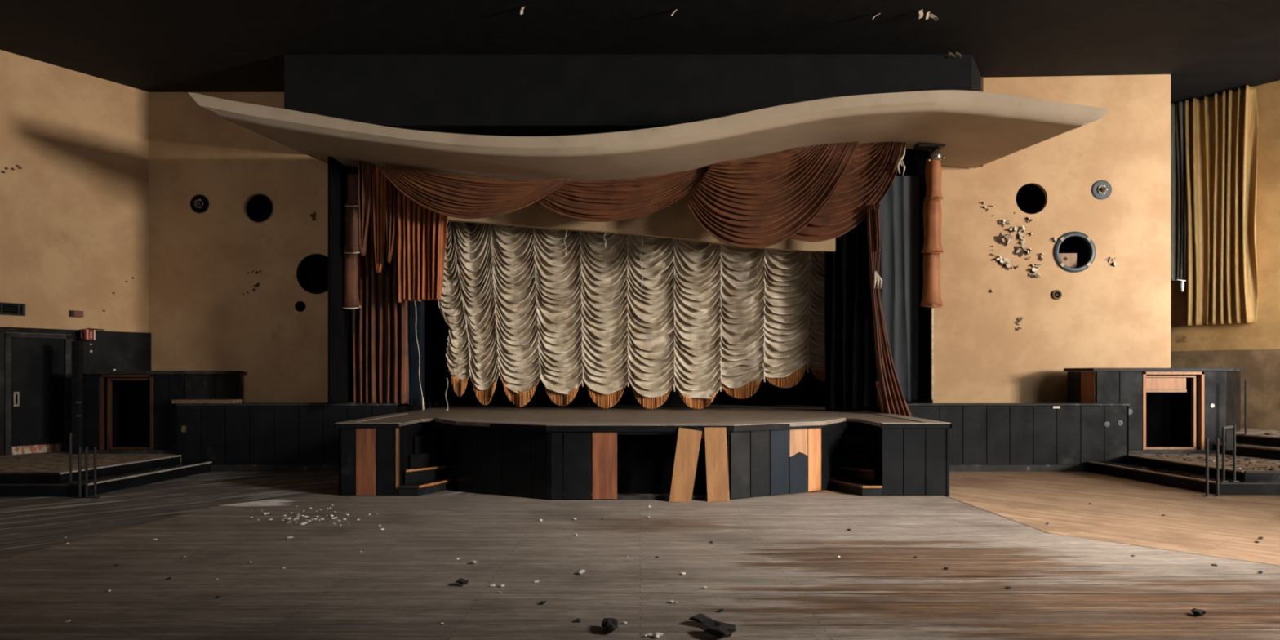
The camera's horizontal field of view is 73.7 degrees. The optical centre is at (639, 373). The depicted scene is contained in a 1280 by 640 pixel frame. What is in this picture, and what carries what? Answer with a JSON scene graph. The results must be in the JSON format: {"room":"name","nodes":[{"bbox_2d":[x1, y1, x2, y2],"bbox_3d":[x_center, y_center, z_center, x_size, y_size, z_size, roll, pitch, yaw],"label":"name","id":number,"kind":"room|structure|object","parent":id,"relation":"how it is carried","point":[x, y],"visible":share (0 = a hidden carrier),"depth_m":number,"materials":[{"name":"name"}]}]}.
{"room":"event venue","nodes":[
{"label":"event venue","id":0,"kind":"room"},
{"bbox_2d":[0,49,151,455],"bbox_3d":[-11.553,-1.850,12.272,0.305,6.900,10.001,0,0,30],"label":"wall","id":1,"kind":"structure","parent":0,"point":[74,144],"depth_m":14.94,"materials":[{"name":"yellow paint"}]},
{"bbox_2d":[0,302,25,315],"bbox_3d":[-10.425,-1.068,13.976,0.035,0.200,0.625,0,0,30],"label":"air vent","id":2,"kind":"object","parent":1,"relation":"in","point":[6,308],"visible":1,"depth_m":14.08,"materials":[{"name":"black metal"}]},
{"bbox_2d":[4,332,73,455],"bbox_3d":[-10.148,0.357,14.416,0.070,2.074,1.037,0,0,30],"label":"door","id":3,"kind":"structure","parent":1,"relation":"in","point":[37,367],"depth_m":14.39,"materials":[{"name":"wood"}]},
{"bbox_2d":[69,310,83,317],"bbox_3d":[-9.854,-1.050,14.919,0.070,0.109,0.202,0,0,30],"label":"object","id":4,"kind":"object","parent":1,"relation":"attached to","point":[72,313],"visible":1,"depth_m":14.89,"materials":[{"name":"brown plastic"}]},
{"bbox_2d":[80,328,104,345],"bbox_3d":[-9.754,-0.645,14.975,0.433,0.295,0.451,0,0,0],"label":"exit sign","id":5,"kind":"object","parent":1,"relation":"attached to","point":[88,333],"visible":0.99,"depth_m":14.86,"materials":[{"name":"red plastic"}]},
{"bbox_2d":[148,92,328,403],"bbox_3d":[-7.345,-1.850,16.304,3.950,6.900,0.655,0,0,0],"label":"wall","id":6,"kind":"structure","parent":0,"point":[228,291],"depth_m":16.05,"materials":[{"name":"yellow paint"}]},
{"bbox_2d":[190,194,208,213],"bbox_3d":[-8.280,-3.195,16.005,0.350,0.350,0.090,0,0,0],"label":"lamp base","id":7,"kind":"object","parent":6,"relation":"attached to","point":[199,203],"visible":1,"depth_m":16.03,"materials":[{"name":"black metal"}]},
{"bbox_2d":[195,200,201,205],"bbox_3d":[-8.280,-3.195,15.995,0.077,0.077,0.070,0,0,0],"label":"socket","id":8,"kind":"object","parent":7,"relation":"attached to","point":[197,202],"depth_m":16.00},
{"bbox_2d":[243,192,274,222],"bbox_3d":[-7.171,-3.123,16.093,0.576,0.576,0.114,0,0,0],"label":"rim","id":9,"kind":"object","parent":6,"relation":"attached to","point":[249,197],"visible":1,"depth_m":16.04,"materials":[{"name":"beige paint"}]},
{"bbox_2d":[328,155,353,404],"bbox_3d":[-4.960,-1.498,14.820,0.060,3.964,2.360,0,0,0],"label":"wall","id":10,"kind":"structure","parent":0,"point":[340,361],"depth_m":13.95,"materials":[{"name":"black paint"}]},
{"bbox_2d":[342,172,361,333],"bbox_3d":[-4.797,-2.017,14.219,0.337,2.689,0.313,0,0,6],"label":"column","id":11,"kind":"structure","parent":10,"relation":"attached to","point":[350,298],"depth_m":14.12,"materials":[{"name":"metal"}]},
{"bbox_2d":[345,400,448,413],"bbox_3d":[-5.700,1.070,15.975,3.400,1.060,3.850,0,0,0],"label":"floor","id":12,"kind":"structure","parent":0,"point":[401,408],"depth_m":15.87,"materials":[{"name":"black wood"}]},
{"bbox_2d":[351,165,408,404],"bbox_3d":[-4.423,-1.503,14.381,1.018,4.007,0.246,0,0,0],"label":"curtain","id":13,"kind":"object","parent":12,"relation":"on","point":[380,338],"visible":0.55,"depth_m":14.42,"materials":[{"name":"orange fabric"}]},
{"bbox_2d":[407,300,424,405],"bbox_3d":[-3.862,-1.380,14.725,0.239,3.840,0.250,0,0,0],"label":"post","id":14,"kind":"object","parent":12,"relation":"on","point":[415,391],"visible":0.42,"depth_m":14.60,"materials":[{"name":"black wood"}]},
{"bbox_2d":[424,222,825,404],"bbox_3d":[0.000,-1.850,18.100,16.000,6.900,0.200,0,0,0],"label":"wall","id":15,"kind":"structure","parent":0,"point":[810,390],"depth_m":18.00,"materials":[{"name":"black paint"}]},
{"bbox_2d":[284,54,981,154],"bbox_3d":[-0.110,-4.710,15.075,12.380,1.180,1.850,0,0,0],"label":"wall","id":16,"kind":"structure","parent":0,"point":[482,95],"depth_m":14.15,"materials":[{"name":"black paint"}]},
{"bbox_2d":[187,89,1110,182],"bbox_3d":[0.130,-3.744,14.125,13.300,1.159,3.650,0,0,0],"label":"canopy","id":17,"kind":"object","parent":16,"relation":"attached to","point":[976,129],"visible":0.79,"depth_m":12.54,"materials":[{"name":"grey paint"}]},
{"bbox_2d":[344,164,371,191],"bbox_3d":[-4.549,-3.311,14.440,0.891,0.435,0.040,0,0,0],"label":"header board","id":18,"kind":"object","parent":17,"relation":"attached to","point":[348,166],"visible":0.1,"depth_m":14.42,"materials":[{"name":"brown wood"}]},
{"bbox_2d":[357,160,372,256],"bbox_3d":[-4.495,-2.720,13.891,0.243,1.586,0.126,0,0,0],"label":"drape tail","id":19,"kind":"object","parent":17,"relation":"hanging from","point":[364,169],"visible":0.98,"depth_m":13.90,"materials":[{"name":"orange fabric"}]},
{"bbox_2d":[371,164,386,273],"bbox_3d":[-4.310,-2.589,14.042,0.263,1.848,0.125,0,0,0],"label":"drape tail","id":20,"kind":"object","parent":17,"relation":"hanging from","point":[378,178],"visible":0.96,"depth_m":14.07,"materials":[{"name":"orange fabric"}]},
{"bbox_2d":[385,164,398,263],"bbox_3d":[-4.045,-2.623,13.891,0.233,1.645,0.126,0,0,0],"label":"drape tail","id":21,"kind":"object","parent":17,"relation":"hanging from","point":[392,211],"visible":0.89,"depth_m":13.90,"materials":[{"name":"orange fabric"}]},
{"bbox_2d":[395,165,447,302],"bbox_3d":[-3.581,-2.280,13.922,0.843,2.233,0.204,0,0,0],"label":"pleated jabot","id":22,"kind":"object","parent":17,"relation":"hanging from","point":[421,232],"visible":0.78,"depth_m":13.93,"materials":[{"name":"orange fabric"}]},
{"bbox_2d":[377,165,570,218],"bbox_3d":[-2.670,-2.895,13.587,3.124,0.900,0.279,0,0,0],"label":"swag","id":23,"kind":"object","parent":17,"relation":"hanging from","point":[460,197],"visible":1,"depth_m":13.57,"materials":[{"name":"orange fabric"}]},
{"bbox_2d":[537,166,709,222],"bbox_3d":[-0.232,-2.999,14.031,2.956,1.003,0.194,0,0,0],"label":"swag","id":24,"kind":"object","parent":17,"relation":"hanging from","point":[611,200],"visible":0.93,"depth_m":14.02,"materials":[{"name":"orange fabric"}]},
{"bbox_2d":[437,221,825,408],"bbox_3d":[0.111,-1.465,15.337,7.497,4.206,0.221,0,0,0],"label":"curtain","id":25,"kind":"object","parent":17,"relation":"hanging from","point":[697,325],"visible":0.77,"depth_m":15.36,"materials":[{"name":"beige fabric"}]},
{"bbox_2d":[447,182,835,252],"bbox_3d":[0.000,-2.859,14.825,6.758,1.481,0.150,0,0,0],"label":"board","id":26,"kind":"object","parent":17,"relation":"hanging from","point":[675,220],"visible":0.33,"depth_m":14.75,"materials":[{"name":"beige paint"}]},
{"bbox_2d":[640,235,643,286],"bbox_3d":[0.028,-1.994,14.820,0.050,0.945,0.021,0,0,0],"label":"cord","id":27,"kind":"object","parent":26,"relation":"hanging from","point":[642,235],"visible":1,"depth_m":14.82,"materials":[{"name":"beige fabric"}]},
{"bbox_2d":[824,202,879,411],"bbox_3d":[3.696,-1.276,14.787,0.975,3.983,0.133,0,0,0],"label":"drape","id":28,"kind":"object","parent":26,"relation":"hanging from","point":[851,370],"visible":0.77,"depth_m":14.83,"materials":[{"name":"black fabric"}]},
{"bbox_2d":[685,141,859,248],"bbox_3d":[2.168,-2.914,13.790,2.846,1.805,0.332,0,0,0],"label":"swag","id":29,"kind":"object","parent":17,"relation":"hanging from","point":[763,201],"visible":1,"depth_m":13.77,"materials":[{"name":"orange fabric"}]},
{"bbox_2d":[790,142,906,241],"bbox_3d":[3.345,-3.013,13.986,2.108,1.734,0.244,0,0,0],"label":"swag","id":30,"kind":"object","parent":17,"relation":"hanging from","point":[872,170],"visible":0.72,"depth_m":13.95,"materials":[{"name":"orange fabric"}]},
{"bbox_2d":[896,146,906,175],"bbox_3d":[4.241,-3.454,13.855,0.177,0.478,0.106,0,0,0],"label":"cord","id":31,"kind":"object","parent":17,"relation":"attached to","point":[900,162],"visible":1,"depth_m":13.82,"materials":[{"name":"beige fabric"}]},
{"bbox_2d":[895,149,931,175],"bbox_3d":[4.595,-3.585,14.440,0.931,0.458,0.040,0,0,0],"label":"header board","id":32,"kind":"object","parent":17,"relation":"attached to","point":[914,161],"visible":0.4,"depth_m":14.42,"materials":[{"name":"black wood"}]},
{"bbox_2d":[914,142,945,399],"bbox_3d":[4.800,-1.686,14.140,0.448,4.220,0.359,0,0,0],"label":"column","id":33,"kind":"structure","parent":17,"relation":"hanging from","point":[932,249],"depth_m":14.03,"materials":[{"name":"orange metal"}]},
{"bbox_2d":[927,146,944,161],"bbox_3d":[4.874,-3.620,14.102,0.301,0.250,0.209,0,0,0],"label":"lamp","id":34,"kind":"object","parent":33,"relation":"attached to","point":[935,155],"depth_m":14.03,"materials":[{"name":"gold metal"}]},
{"bbox_2d":[880,175,920,401],"bbox_3d":[4.696,-2.099,15.579,1.026,5.219,0.050,0,0,0],"label":"drape","id":35,"kind":"object","parent":16,"relation":"hanging from","point":[900,207],"visible":0.56,"depth_m":15.59,"materials":[{"name":"grey fabric"}]},
{"bbox_2d":[0,471,1279,639],"bbox_3d":[5.000,1.657,5.800,42.000,0.126,25.600,0,0,0],"label":"floor","id":36,"kind":"structure","parent":0,"point":[772,564],"depth_m":7.17,"materials":[{"name":"brown wood"}]},
{"bbox_2d":[75,446,84,498],"bbox_3d":[-7.220,1.270,11.000,0.080,0.660,0.080,0,0,0],"label":"post","id":37,"kind":"object","parent":36,"relation":"on","point":[80,496],"visible":1,"depth_m":10.98,"materials":[{"name":"metal"}]},
{"bbox_2d":[81,446,91,498],"bbox_3d":[-7.135,1.270,11.000,0.080,0.660,0.080,0,0,0],"label":"post","id":38,"kind":"object","parent":36,"relation":"on","point":[86,496],"visible":1,"depth_m":10.99,"materials":[{"name":"metal"}]},
{"bbox_2d":[89,446,100,498],"bbox_3d":[-7.025,1.270,11.000,0.080,0.660,0.080,0,0,0],"label":"post","id":39,"kind":"object","parent":36,"relation":"on","point":[95,447],"visible":1,"depth_m":10.99,"materials":[{"name":"metal"}]},
{"bbox_2d":[0,450,212,497],"bbox_3d":[-9.447,1.462,13.463,4.905,0.276,4.775,0,0,0],"label":"raised platform","id":40,"kind":"object","parent":36,"relation":"on","point":[42,474],"visible":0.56,"depth_m":12.28,"materials":[{"name":"black wood"}]},
{"bbox_2d":[65,432,75,483],"bbox_3d":[-7.540,1.110,11.300,0.080,0.660,0.080,0,0,0],"label":"post","id":41,"kind":"object","parent":40,"relation":"on","point":[70,433],"visible":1,"depth_m":11.29,"materials":[{"name":"metal"}]},
{"bbox_2d":[71,341,83,453],"bbox_3d":[-9.343,0.394,14.193,0.175,1.872,0.115,0,0,0],"label":"post","id":42,"kind":"object","parent":40,"relation":"on","point":[77,346],"visible":0.83,"depth_m":14.15,"materials":[{"name":"black wood"}]},
{"bbox_2d":[82,370,244,453],"bbox_3d":[-8.430,0.637,15.060,2.098,1.385,1.680,0,0,0],"label":"booth","id":43,"kind":"object","parent":40,"relation":"on","point":[125,411],"visible":0.78,"depth_m":14.32,"materials":[{"name":"brown wood"}]},
{"bbox_2d":[172,399,398,471],"bbox_3d":[-5.824,1.012,14.120,3.647,1.175,0.360,0,0,0],"label":"wall","id":44,"kind":"structure","parent":36,"relation":"on","point":[233,435],"depth_m":13.99,"materials":[{"name":"black wood"}]},
{"bbox_2d":[397,434,452,496],"bbox_3d":[-2.848,1.240,11.770,0.615,0.720,1.299,0,0,0],"label":"steps","id":45,"kind":"structure","parent":36,"relation":"on","point":[425,476],"depth_m":11.78,"materials":[{"name":"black wood"}]},
{"bbox_2d":[454,577,468,585],"bbox_3d":[-1.343,1.567,6.425,0.099,0.052,0.109,0,0,-19],"label":"lump","id":46,"kind":"object","parent":36,"relation":"on","point":[460,580],"visible":1,"depth_m":6.40,"materials":[{"name":"black stone"}]},
{"bbox_2d":[577,569,585,573],"bbox_3d":[-0.462,1.576,6.793,0.059,0.035,0.080,0,0,34],"label":"chip","id":47,"kind":"object","parent":36,"relation":"on","point":[581,571],"visible":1,"depth_m":6.78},
{"bbox_2d":[600,617,617,632],"bbox_3d":[-0.188,1.556,5.288,0.103,0.074,0.208,0,0,-9],"label":"lump","id":48,"kind":"object","parent":36,"relation":"on","point":[611,624],"visible":1,"depth_m":5.26,"materials":[{"name":"black stone"}]},
{"bbox_2d":[333,404,951,499],"bbox_3d":[0.037,1.120,14.313,8.075,0.960,7.173,0,0,0],"label":"stage","id":49,"kind":"object","parent":36,"relation":"on","point":[576,451],"visible":0.94,"depth_m":11.22,"materials":[{"name":"black wood"}]},
{"bbox_2d":[413,300,425,411],"bbox_3d":[-3.719,-0.324,14.472,0.238,1.913,0.096,0,0,33],"label":"cable","id":50,"kind":"object","parent":49,"relation":"on","point":[423,398],"visible":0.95,"depth_m":14.49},
{"bbox_2d":[445,377,448,410],"bbox_3d":[-3.394,0.381,15.000,0.050,0.629,0.021,0,0,0],"label":"cord","id":51,"kind":"object","parent":49,"relation":"on","point":[446,378],"visible":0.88,"depth_m":14.99,"materials":[{"name":"grey"}]},
{"bbox_2d":[875,381,885,413],"bbox_3d":[3.917,0.401,13.759,0.237,0.554,0.090,0,0,0],"label":"scrap","id":52,"kind":"object","parent":49,"relation":"on","point":[878,386],"visible":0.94,"depth_m":13.75,"materials":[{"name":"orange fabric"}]},
{"bbox_2d":[866,202,912,417],"bbox_3d":[4.050,-1.026,13.751,0.749,3.488,0.206,0,0,0],"label":"curtain","id":53,"kind":"object","parent":49,"relation":"on","point":[894,401],"visible":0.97,"depth_m":13.74,"materials":[{"name":"orange fabric"}]},
{"bbox_2d":[874,208,879,252],"bbox_3d":[3.819,-2.306,13.721,0.089,0.688,0.067,0,0,0],"label":"drape tail","id":54,"kind":"object","parent":53,"relation":"hanging from","point":[877,242],"visible":1,"depth_m":13.72,"materials":[{"name":"orange fabric"}]},
{"bbox_2d":[873,271,882,288],"bbox_3d":[3.817,-1.512,13.690,0.138,0.286,0.054,0,0,0],"label":"tassel","id":55,"kind":"object","parent":53,"relation":"attached to","point":[876,276],"visible":1,"depth_m":13.68,"materials":[{"name":"beige fabric"}]},
{"bbox_2d":[653,632,660,637],"bbox_3d":[0.098,1.582,5.162,0.045,0.023,0.079,0,0,6],"label":"chip","id":56,"kind":"object","parent":36,"relation":"on","point":[655,634],"visible":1,"depth_m":5.15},
{"bbox_2d":[669,427,702,502],"bbox_3d":[0.570,1.134,10.671,0.415,0.924,0.102,0,0,0],"label":"panel","id":57,"kind":"object","parent":36,"relation":"on","point":[688,441],"visible":1,"depth_m":10.66,"materials":[{"name":"orange wood"}]},
{"bbox_2d":[688,613,712,623],"bbox_3d":[0.387,1.561,5.421,0.152,0.064,0.132,0,0,11],"label":"lump","id":58,"kind":"object","parent":36,"relation":"on","point":[700,618],"visible":0.85,"depth_m":5.40,"materials":[{"name":"black stone"}]},
{"bbox_2d":[704,426,729,502],"bbox_3d":[0.963,1.133,10.691,0.308,0.923,0.102,0,0,0],"label":"panel","id":59,"kind":"object","parent":36,"relation":"on","point":[715,437],"visible":1,"depth_m":10.68,"materials":[{"name":"orange wood"}]},
{"bbox_2d":[698,619,736,638],"bbox_3d":[0.477,1.550,5.187,0.200,0.085,0.186,0,0,43],"label":"lump","id":60,"kind":"object","parent":36,"relation":"on","point":[719,629],"visible":1,"depth_m":5.14,"materials":[{"name":"black stone"}]},
{"bbox_2d":[827,434,882,496],"bbox_3d":[2.848,1.240,11.770,0.615,0.720,1.299,0,0,0],"label":"steps","id":61,"kind":"structure","parent":36,"relation":"on","point":[854,476],"depth_m":11.77,"materials":[{"name":"brown wood"}]},
{"bbox_2d":[906,403,1129,471],"bbox_3d":[6.045,1.042,14.053,3.950,1.115,0.175,0,0,0],"label":"wall","id":62,"kind":"structure","parent":36,"relation":"on","point":[984,437],"depth_m":13.99,"materials":[{"name":"black wood"}]},
{"bbox_2d":[1088,453,1279,495],"bbox_3d":[10.617,1.462,14.018,6.564,0.276,5.565,0,0,0],"label":"raised platform","id":63,"kind":"object","parent":36,"relation":"on","point":[1171,471],"visible":0.57,"depth_m":12.37,"materials":[{"name":"black wood"}]},
{"bbox_2d":[1063,368,1244,453],"bbox_3d":[9.000,0.615,14.585,3.157,1.430,0.730,0,0,0],"label":"booth","id":64,"kind":"object","parent":63,"relation":"on","point":[1172,411],"visible":0.81,"depth_m":14.32,"materials":[{"name":"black wood"}]},
{"bbox_2d":[1218,424,1239,481],"bbox_3d":[7.880,1.057,11.420,0.225,0.765,0.080,0,0,0],"label":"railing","id":65,"kind":"object","parent":63,"relation":"on","point":[1230,435],"visible":0.98,"depth_m":11.41,"materials":[{"name":"metal"}]},
{"bbox_2d":[1214,427,1279,459],"bbox_3d":[11.324,1.163,14.275,3.448,0.334,3.350,0,0,0],"label":"steps","id":66,"kind":"structure","parent":63,"relation":"on","point":[1257,444],"depth_m":13.78,"materials":[{"name":"black wood"}]},
{"bbox_2d":[1241,380,1249,435],"bbox_3d":[9.940,0.555,14.000,0.080,0.890,0.080,0,0,0],"label":"post","id":67,"kind":"object","parent":66,"relation":"on","point":[1246,381],"visible":1,"depth_m":13.99,"materials":[{"name":"metal"}]},
{"bbox_2d":[1191,608,1205,616],"bbox_3d":[3.679,1.570,5.619,0.078,0.046,0.085,0,0,21],"label":"lump","id":68,"kind":"object","parent":36,"relation":"on","point":[1196,611],"visible":1,"depth_m":5.60,"materials":[{"name":"grey stone"}]},
{"bbox_2d":[1201,437,1212,497],"bbox_3d":[7.403,1.215,11.140,0.080,0.770,0.080,0,0,0],"label":"post","id":69,"kind":"object","parent":36,"relation":"on","point":[1206,438],"visible":1,"depth_m":11.13,"materials":[{"name":"metal"}]},
{"bbox_2d":[1212,437,1222,497],"bbox_3d":[7.540,1.215,11.140,0.080,0.770,0.080,0,0,0],"label":"post","id":70,"kind":"object","parent":36,"relation":"on","point":[1217,438],"visible":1,"depth_m":11.13,"materials":[{"name":"metal"}]},
{"bbox_2d":[0,0,1279,103],"bbox_3d":[5.000,-5.375,5.800,42.000,0.150,25.600,0,0,0],"label":"ceiling","id":71,"kind":"structure","parent":0,"point":[1206,47],"depth_m":13.33,"materials":[{"name":"black paint"}]},
{"bbox_2d":[919,8,923,18],"bbox_3d":[4.106,-5.256,12.464,0.066,0.087,0.122,0,0,18],"label":"flake","id":72,"kind":"object","parent":71,"relation":"hanging from","point":[921,13],"visible":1,"depth_m":12.48,"materials":[{"name":"paint"}]},
{"bbox_2d":[928,13,937,22],"bbox_3d":[4.327,-5.256,12.591,0.143,0.087,0.063,0,0,-21],"label":"flake","id":73,"kind":"object","parent":71,"relation":"hanging from","point":[931,15],"visible":1,"depth_m":12.59,"materials":[{"name":"paint"}]},
{"bbox_2d":[947,52,955,57],"bbox_3d":[5.135,-5.256,14.074,0.105,0.087,0.053,0,0,-4],"label":"flake","id":74,"kind":"object","parent":71,"relation":"hanging from","point":[948,53],"visible":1,"depth_m":14.07,"materials":[{"name":"paint"}]},
{"bbox_2d":[1170,101,1186,282],"bbox_3d":[10.455,-3.546,16.703,0.264,3.470,0.378,0,0,-34],"label":"curtain","id":75,"kind":"object","parent":71,"relation":"hanging from","point":[1178,219],"visible":0.76,"depth_m":16.65,"materials":[{"name":"grey fabric"}]},
{"bbox_2d":[1184,84,1257,325],"bbox_3d":[10.880,-3.105,16.033,0.221,4.341,1.236,0,0,-34],"label":"curtain","id":76,"kind":"object","parent":71,"relation":"hanging from","point":[1221,131],"visible":1,"depth_m":16.02,"materials":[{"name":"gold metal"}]},
{"bbox_2d":[874,401,931,412],"bbox_3d":[5.740,1.070,15.975,3.360,1.060,3.850,0,0,0],"label":"floor","id":77,"kind":"structure","parent":0,"point":[877,408],"depth_m":15.92,"materials":[{"name":"black wood"}]},
{"bbox_2d":[931,74,1170,403],"bbox_3d":[7.337,-1.850,15.445,4.146,6.900,0.710,0,0,4],"label":"wall","id":78,"kind":"structure","parent":0,"point":[1001,335],"depth_m":15.19,"materials":[{"name":"yellow paint"}]},
{"bbox_2d":[920,175,931,401],"bbox_3d":[5.242,-2.088,15.498,0.303,5.192,0.052,0,0,0],"label":"drape","id":79,"kind":"object","parent":78,"relation":"hanging from","point":[925,312],"visible":0.31,"depth_m":15.51,"materials":[{"name":"black fabric"}]},
{"bbox_2d":[978,76,983,167],"bbox_3d":[6.074,-4.490,15.235,0.072,1.580,0.141,0,0,8],"label":"trim","id":80,"kind":"structure","parent":78,"relation":"attached to","point":[982,77],"depth_m":15.16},
{"bbox_2d":[1051,289,1062,299],"bbox_3d":[7.418,-1.409,15.188,0.180,0.180,0.055,0,0,3],"label":"socket","id":81,"kind":"object","parent":78,"relation":"attached to","point":[1060,294],"depth_m":15.17,"materials":[{"name":"metal"}]},
{"bbox_2d":[1053,231,1095,272],"bbox_3d":[7.731,-2.167,15.230,0.731,0.731,0.200,0,0,3],"label":"ring","id":82,"kind":"object","parent":78,"relation":"attached to","point":[1067,262],"visible":1,"depth_m":15.16,"materials":[{"name":"grey metal"}]},
{"bbox_2d":[1091,180,1111,199],"bbox_3d":[8.197,-3.266,15.113,0.344,0.344,0.090,0,0,3],"label":"lamp base","id":83,"kind":"object","parent":78,"relation":"attached to","point":[1101,189],"visible":1,"depth_m":15.14,"materials":[{"name":"silver metal"}]},
{"bbox_2d":[1099,186,1106,191],"bbox_3d":[8.198,-3.266,15.103,0.076,0.076,0.073,0,0,0],"label":"socket","id":84,"kind":"object","parent":83,"relation":"attached to","point":[1101,188],"depth_m":15.10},
{"bbox_2d":[1170,80,1279,430],"bbox_3d":[12.254,-1.850,14.550,0.272,6.900,9.000,0,0,-34],"label":"wall","id":85,"kind":"structure","parent":0,"point":[1253,347],"depth_m":15.64,"materials":[{"name":"paint"}]},
{"bbox_2d":[1176,279,1186,291],"bbox_3d":[10.147,-1.661,16.000,0.163,0.232,0.070,0,0,0],"label":"tie","id":86,"kind":"object","parent":85,"relation":"attached to","point":[1182,283],"visible":1,"depth_m":15.98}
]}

